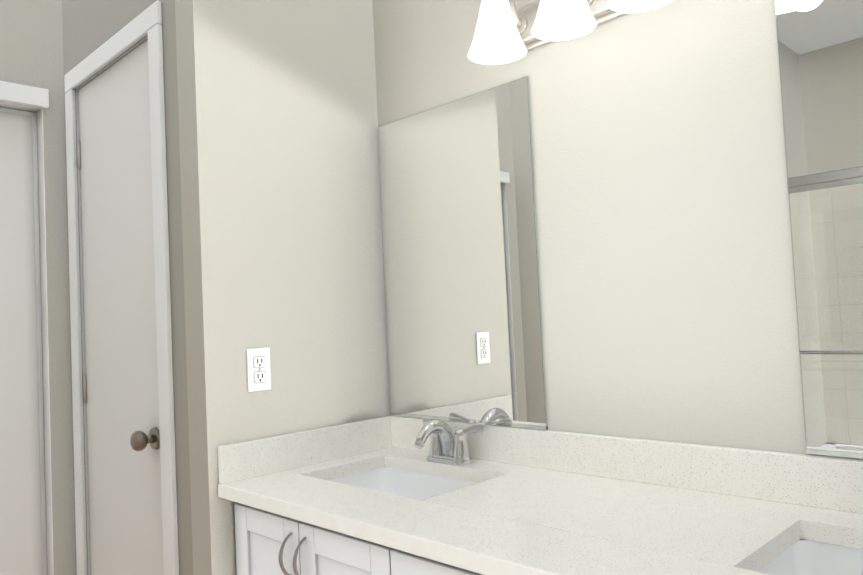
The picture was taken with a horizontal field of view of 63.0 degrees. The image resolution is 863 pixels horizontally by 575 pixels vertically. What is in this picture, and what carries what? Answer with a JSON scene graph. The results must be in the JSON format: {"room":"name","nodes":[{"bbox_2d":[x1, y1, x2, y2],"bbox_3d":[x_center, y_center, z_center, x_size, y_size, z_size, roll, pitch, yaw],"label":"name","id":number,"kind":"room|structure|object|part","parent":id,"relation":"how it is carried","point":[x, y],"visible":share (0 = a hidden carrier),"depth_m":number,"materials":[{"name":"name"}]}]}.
{"room":"bathroom","nodes":[
{"label":"bathroom","id":0,"kind":"room"},
{"bbox_2d":[0,0,75,574],"bbox_3d":[-1.831,-0.002,2.003,0.100,2.820,1.460,-5,-4,45],"label":"wall","id":1,"kind":"structure","parent":0,"point":[31,42],"depth_m":2.45,"materials":[{"name":"beige paint"}]},
{"bbox_2d":[0,81,48,574],"bbox_3d":[-1.757,0.358,2.016,0.109,2.094,1.224,-5,-4,45],"label":"door","id":2,"kind":"structure","parent":1,"relation":"in","point":[23,548],"depth_m":2.42,"materials":[{"name":"white wood"}]},
{"bbox_2d":[36,108,53,574],"bbox_3d":[-1.770,0.390,2.029,0.100,2.033,1.199,-5,-4,45],"label":"trim","id":3,"kind":"structure","parent":1,"relation":"attached to","point":[45,358],"depth_m":2.44,"materials":[{"name":"white wood"}]},
{"bbox_2d":[62,0,192,574],"bbox_3d":[-0.969,-0.033,2.247,0.980,2.820,0.100,-5,-4,45],"label":"wall","id":4,"kind":"structure","parent":0,"point":[90,26],"depth_m":1.91,"materials":[{"name":"beige paint"}]},
{"bbox_2d":[77,40,163,574],"bbox_3d":[-0.969,0.330,2.161,0.611,2.066,0.105,-5,-4,45],"label":"door","id":5,"kind":"structure","parent":4,"relation":"in","point":[120,388],"depth_m":2.18,"materials":[{"name":"white wood"}]},
{"bbox_2d":[64,0,178,574],"bbox_3d":[-0.933,0.301,2.200,0.749,2.147,0.115,-5,-4,45],"label":"door frame","id":6,"kind":"structure","parent":4,"relation":"attached to","point":[138,30],"depth_m":2.01,"materials":[{"name":"white wood"}]},
{"bbox_2d":[175,0,389,574],"bbox_3d":[-0.404,-0.068,2.051,0.100,2.820,0.620,-5,-4,45],"label":"wall","id":7,"kind":"structure","parent":0,"point":[283,261],"depth_m":1.96,"materials":[{"name":"beige paint"}]},
{"bbox_2d":[246,347,270,391],"bbox_3d":[-0.462,0.220,1.888,0.008,0.114,0.070,-5,-4,45],"label":"electrical outlet plate","id":8,"kind":"object","parent":7,"relation":"attached to","point":[258,371],"visible":1,"depth_m":1.89,"materials":[{"name":"white plastic"}]},
{"bbox_2d":[218,416,393,482],"bbox_3d":[-0.333,0.450,1.987,0.020,0.095,0.574,-5,-4,45],"label":"backsplash","id":9,"kind":"structure","parent":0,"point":[244,459],"depth_m":1.94,"materials":[{"name":"white stone"}]},
{"bbox_2d":[372,0,862,459],"bbox_3d":[0.531,-0.131,1.622,2.035,2.820,0.109,-5,-4,45],"label":"wall","id":10,"kind":"structure","parent":0,"point":[667,291],"depth_m":1.62,"materials":[{"name":"beige paint"}]},
{"bbox_3d":[0.061,-0.075,2.019,0.596,0.914,0.008,-5,-4,45],"label":"mirror","id":11,"kind":"part","parent":10,"relation":"part of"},
{"bbox_2d":[468,0,673,64],"bbox_3d":[0.385,-0.706,1.554,0.775,0.224,0.208,-5,-4,45],"label":"sconce","id":12,"kind":"object","parent":10,"relation":"attached to","point":[506,31],"visible":1,"depth_m":1.67,"materials":[{"name":"white glass"}]},
{"bbox_3d":[0.923,-0.155,1.161,0.621,0.911,0.008,-5,-4,45],"label":"mirror","id":13,"kind":"part","parent":10,"relation":"part of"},
{"bbox_2d":[390,415,862,514],"bbox_3d":[0.516,0.390,1.559,1.832,0.095,0.018,-5,-4,45],"label":"backsplash","id":14,"kind":"structure","parent":0,"relation":"attached to","point":[836,484],"depth_m":1.53,"materials":[{"name":"white stone"}]},
{"bbox_3d":[-0.605,1.347,0.746,4.730,0.100,2.960,-5,-4,45],"label":"floor","id":15,"kind":"structure","parent":0,"visible":0},
{"bbox_2d":[218,491,501,574],"bbox_3d":[0.337,0.874,1.334,1.829,0.805,0.592,-5,-4,45],"label":"bathroom vanity","id":16,"kind":"object","parent":15,"relation":"on","point":[269,541],"depth_m":1.56,"materials":[{"name":"wood"}]},
{"bbox_2d":[218,447,862,574],"bbox_3d":[0.315,0.455,1.352,1.832,0.034,0.596,-5,-4,45],"label":"countertop","id":17,"kind":"structure","parent":16,"relation":"on","point":[520,520],"depth_m":1.34,"materials":[{"name":"white stone"}]},
{"bbox_2d":[322,463,481,498],"bbox_3d":[-0.073,0.578,1.791,0.496,0.159,0.331,-5,-4,45],"label":"sink","id":18,"kind":"object","parent":17,"relation":"in","point":[402,478],"depth_m":1.98,"materials":[{"name":"white ceramic"}]},
{"bbox_2d":[414,418,485,464],"bbox_3d":[0.013,0.415,1.893,0.238,0.121,0.155,-5,-4,45],"label":"faucet","id":19,"kind":"object","parent":17,"relation":"on","point":[448,445],"visible":1,"depth_m":1.89,"materials":[{"name":"silver metal"}]},
{"bbox_2d":[754,531,862,574],"bbox_3d":[0.728,0.505,0.994,0.500,0.159,0.331,-5,-4,45],"label":"sink","id":20,"kind":"object","parent":17,"relation":"in","point":[807,552],"depth_m":1.23,"materials":[{"name":"white ceramic"}]}
]}

